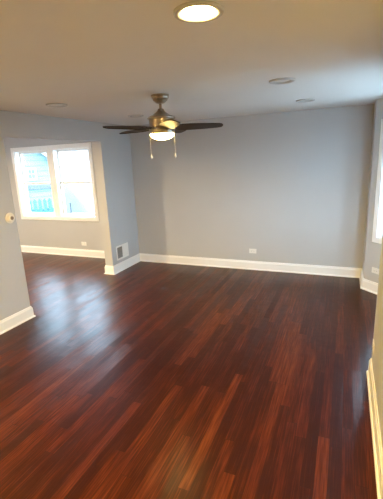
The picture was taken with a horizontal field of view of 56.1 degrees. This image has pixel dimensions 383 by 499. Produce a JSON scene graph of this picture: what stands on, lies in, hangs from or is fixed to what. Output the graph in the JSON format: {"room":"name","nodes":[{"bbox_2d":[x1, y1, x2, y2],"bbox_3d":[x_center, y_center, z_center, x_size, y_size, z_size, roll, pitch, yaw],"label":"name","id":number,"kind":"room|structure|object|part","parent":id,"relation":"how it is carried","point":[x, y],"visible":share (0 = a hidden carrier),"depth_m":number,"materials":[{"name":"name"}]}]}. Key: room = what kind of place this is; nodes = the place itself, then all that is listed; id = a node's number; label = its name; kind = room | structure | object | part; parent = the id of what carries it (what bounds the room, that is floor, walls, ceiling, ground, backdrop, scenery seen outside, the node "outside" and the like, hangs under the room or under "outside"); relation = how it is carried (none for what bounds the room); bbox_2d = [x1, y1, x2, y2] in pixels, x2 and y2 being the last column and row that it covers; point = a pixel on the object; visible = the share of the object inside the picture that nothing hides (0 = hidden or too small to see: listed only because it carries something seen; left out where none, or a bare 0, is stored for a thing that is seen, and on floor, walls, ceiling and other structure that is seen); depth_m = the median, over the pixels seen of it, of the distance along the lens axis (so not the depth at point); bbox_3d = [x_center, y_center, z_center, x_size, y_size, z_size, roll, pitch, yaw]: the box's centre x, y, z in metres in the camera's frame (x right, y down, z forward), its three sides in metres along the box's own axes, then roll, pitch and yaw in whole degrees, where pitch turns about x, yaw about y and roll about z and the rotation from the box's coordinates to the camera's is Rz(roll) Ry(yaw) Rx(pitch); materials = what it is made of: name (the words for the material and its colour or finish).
{"room":"empty living room","nodes":[
{"label":"empty living room","id":0,"kind":"room"},
{"bbox_2d":[0,110,138,319],"bbox_3d":[-2.891,0.139,2.452,0.150,2.440,9.274,3,15,23],"label":"wall","id":1,"kind":"structure","parent":0,"point":[112,149],"depth_m":5.12,"materials":[{"name":"grey paint"}]},
{"bbox_2d":[5,213,14,222],"bbox_3d":[-2.066,-0.360,4.113,0.041,0.124,0.124,3,15,23],"label":"thermostat","id":2,"kind":"object","parent":1,"relation":"attached to","point":[9,217],"visible":1,"depth_m":4.09,"materials":[{"name":"beige plastic"}]},
{"bbox_2d":[116,242,128,260],"bbox_3d":[-1.205,0.031,6.277,0.009,0.250,0.370,3,15,23],"label":"air vent","id":3,"kind":"object","parent":1,"relation":"in","point":[122,251],"visible":1,"depth_m":6.27,"materials":[{"name":"white plastic"}]},
{"bbox_2d":[0,245,382,498],"bbox_3d":[-2.494,1.271,2.586,8.255,0.147,9.274,3,15,23],"label":"baseboard","id":4,"kind":"structure","parent":1,"relation":"attached to","point":[370,286],"depth_m":5.67,"materials":[{"name":"white paint"}]},
{"bbox_2d":[0,252,376,498],"bbox_3d":[-2.489,1.401,2.618,8.255,0.120,9.274,3,15,23],"label":"floor","id":5,"kind":"structure","parent":0,"point":[144,380],"depth_m":2.99,"materials":[{"name":"red wood"}]},
{"bbox_2d":[3,104,373,267],"bbox_3d":[-0.996,-0.993,6.644,8.052,2.440,0.200,3,15,23],"label":"wall","id":6,"kind":"structure","parent":0,"point":[291,187],"depth_m":5.71,"materials":[{"name":"grey paint"}]},
{"bbox_2d":[10,142,98,221],"bbox_3d":[-2.732,-1.339,7.287,2.030,1.480,0.208,3,15,23],"label":"window","id":7,"kind":"structure","parent":6,"relation":"in","point":[52,151],"depth_m":7.26,"materials":[{"name":"white paint"}]},
{"bbox_3d":[-3.195,-1.689,7.444,0.842,0.662,0.034,3,15,23],"label":"sash","id":8,"kind":"part","parent":7,"relation":"part of","materials":[{"name":"glass"}]},
{"bbox_3d":[-3.183,-1.067,7.561,0.842,0.682,0.034,3,15,23],"label":"sash","id":9,"kind":"part","parent":7,"relation":"part of","materials":[{"name":"clear glass"}]},
{"bbox_3d":[-2.262,-1.634,7.055,0.842,0.662,0.034,3,15,23],"label":"sash","id":10,"kind":"part","parent":7,"relation":"part of","materials":[{"name":"glass"}]},
{"bbox_3d":[-2.250,-1.012,7.173,0.842,0.682,0.034,3,15,23],"label":"sash","id":11,"kind":"part","parent":7,"relation":"part of","materials":[{"name":"clear glass"}]},
{"bbox_2d":[0,0,382,125],"bbox_3d":[-2.600,-1.095,1.994,8.255,0.150,9.274,3,15,23],"label":"ceiling","id":12,"kind":"structure","parent":0,"point":[105,60],"depth_m":2.23,"materials":[{"name":"paint"}]},
{"bbox_2d":[46,103,67,106],"bbox_3d":[-1.402,-1.501,3.738,0.216,0.013,0.216,3,15,23],"label":"recessed light","id":13,"kind":"object","parent":12,"relation":"in","point":[48,104],"visible":1,"depth_m":3.71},
{"bbox_2d":[128,115,143,117],"bbox_3d":[-0.763,-1.823,4.912,0.216,0.013,0.216,3,15,23],"label":"recessed light","id":14,"kind":"object","parent":12,"relation":"in","point":[132,116],"visible":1,"depth_m":4.91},
{"bbox_2d":[103,93,222,158],"bbox_3d":[-0.282,-1.211,3.572,1.148,0.592,1.111,3,15,23],"label":"ceiling fan","id":15,"kind":"object","parent":12,"relation":"hanging from","point":[162,125],"visible":1,"depth_m":3.44,"materials":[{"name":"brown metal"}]},
{"bbox_3d":[-0.596,-1.131,3.334,0.465,0.008,0.148,-12,34,-32],"label":"blade","id":16,"kind":"part","parent":15,"relation":"part of","materials":[{"name":"brown wood"}]},
{"bbox_3d":[-0.581,-1.236,3.753,0.465,0.008,0.148,8,35,37],"label":"blade","id":17,"kind":"part","parent":15,"relation":"part of","materials":[{"name":"brown wood"}]},
{"bbox_3d":[-0.297,-1.321,3.499,0.276,0.091,0.276,3,15,23],"label":"motor","id":18,"kind":"part","parent":15,"relation":"part of","materials":[{"name":"silver metal"}]},
{"bbox_3d":[-0.288,-1.115,3.551,0.238,0.063,0.238,3,15,23],"label":"lamp shade","id":19,"kind":"part","parent":15,"relation":"part of","materials":[{"name":"white glass"}]},
{"bbox_3d":[-0.190,-1.113,3.187,0.148,0.008,0.465,11,9,-19],"label":"blade","id":20,"kind":"part","parent":15,"relation":"part of","materials":[{"name":"brown wood"}]},
{"bbox_3d":[-0.167,-1.283,3.865,0.148,0.008,0.465,-15,8,23],"label":"blade","id":21,"kind":"part","parent":15,"relation":"part of","materials":[{"name":"brown wood"}]},
{"bbox_3d":[0.075,-1.206,3.515,0.465,0.008,0.148,-2,-3,2],"label":"blade","id":22,"kind":"part","parent":15,"relation":"part of","materials":[{"name":"brown wood"}]},
{"bbox_2d":[173,0,223,22],"bbox_3d":[0.030,-1.016,1.543,0.216,0.013,0.216,3,15,23],"label":"recessed light","id":23,"kind":"object","parent":12,"relation":"in","point":[198,11],"visible":1,"depth_m":1.53,"materials":[{"name":"white"}]},
{"bbox_2d":[269,77,294,83],"bbox_3d":[0.763,-1.422,3.035,0.216,0.013,0.216,3,15,23],"label":"recessed light","id":24,"kind":"object","parent":12,"relation":"in","point":[285,80],"visible":1,"depth_m":3.03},
{"bbox_2d":[296,98,314,102],"bbox_3d":[1.327,-1.736,4.188,0.216,0.013,0.216,3,15,23],"label":"recessed light","id":25,"kind":"object","parent":12,"relation":"in","point":[308,99],"visible":1,"depth_m":4.18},
{"bbox_2d":[362,98,382,282],"bbox_3d":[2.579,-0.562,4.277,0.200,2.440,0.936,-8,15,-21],"label":"wall","id":26,"kind":"structure","parent":0,"point":[373,250],"depth_m":4.64,"materials":[{"name":"grey paint"}]},
{"bbox_2d":[372,267,378,274],"bbox_3d":[2.415,0.280,4.716,0.009,0.076,0.120,-8,15,-21],"label":"wall outlet","id":27,"kind":"object","parent":26,"relation":"attached to","point":[374,270],"visible":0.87,"depth_m":4.71,"materials":[{"name":"white plastic"}]},
{"bbox_2d":[372,119,382,243],"bbox_3d":[2.541,-0.782,4.256,0.208,1.520,0.653,-8,15,-21],"label":"window","id":28,"kind":"structure","parent":26,"relation":"in","point":[377,231],"depth_m":4.52,"materials":[{"name":"white paint"}]},
{"bbox_3d":[2.551,-0.783,4.260,0.186,1.388,0.521,-8,15,-21],"label":"frame","id":29,"kind":"part","parent":28,"relation":"part of","materials":[{"name":"white paint"}]},
{"bbox_2d":[372,233,382,447],"bbox_3d":[0.236,0.696,-0.336,0.200,2.440,6.850,3,15,23],"label":"wall","id":30,"kind":"structure","parent":0,"point":[377,357],"depth_m":2.57,"materials":[{"name":"grey paint"}]},
{"label":"outside","id":31,"kind":"structure","parent":0,"visible":0},
{"bbox_3d":[3.971,0.192,9.557,120.000,0.200,120.000,3,15,23],"label":"ground","id":32,"kind":"structure","parent":31,"visible":0},
{"bbox_2d":[29,198,53,212],"bbox_3d":[-5.107,-0.546,10.234,2.400,1.690,0.150,-8,15,-22],"label":"picket fence","id":33,"kind":"object","parent":32,"relation":"on","point":[50,209],"visible":0.19,"depth_m":10.35,"materials":[{"name":"teal paint"}]},
{"bbox_2d":[22,153,62,212],"bbox_3d":[-8.807,-3.160,13.557,7.000,5.470,7.040,-8,15,-22],"label":"house","id":34,"kind":"structure","parent":32,"relation":"on","point":[35,165],"depth_m":11.79,"materials":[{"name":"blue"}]},
{"bbox_3d":[-5.203,-2.454,11.695,0.200,0.280,0.012,-8,15,-22],"label":"pane","id":35,"kind":"part","parent":34,"relation":"part of","materials":[{"name":"clear glass"}]},
{"bbox_2d":[60,150,94,212],"bbox_3d":[-4.186,-5.717,21.036,11.100,6.400,8.600,3,15,23],"label":"house","id":36,"kind":"structure","parent":32,"relation":"on","point":[76,167],"depth_m":17.82,"materials":[{"name":"white paint"}]}
]}

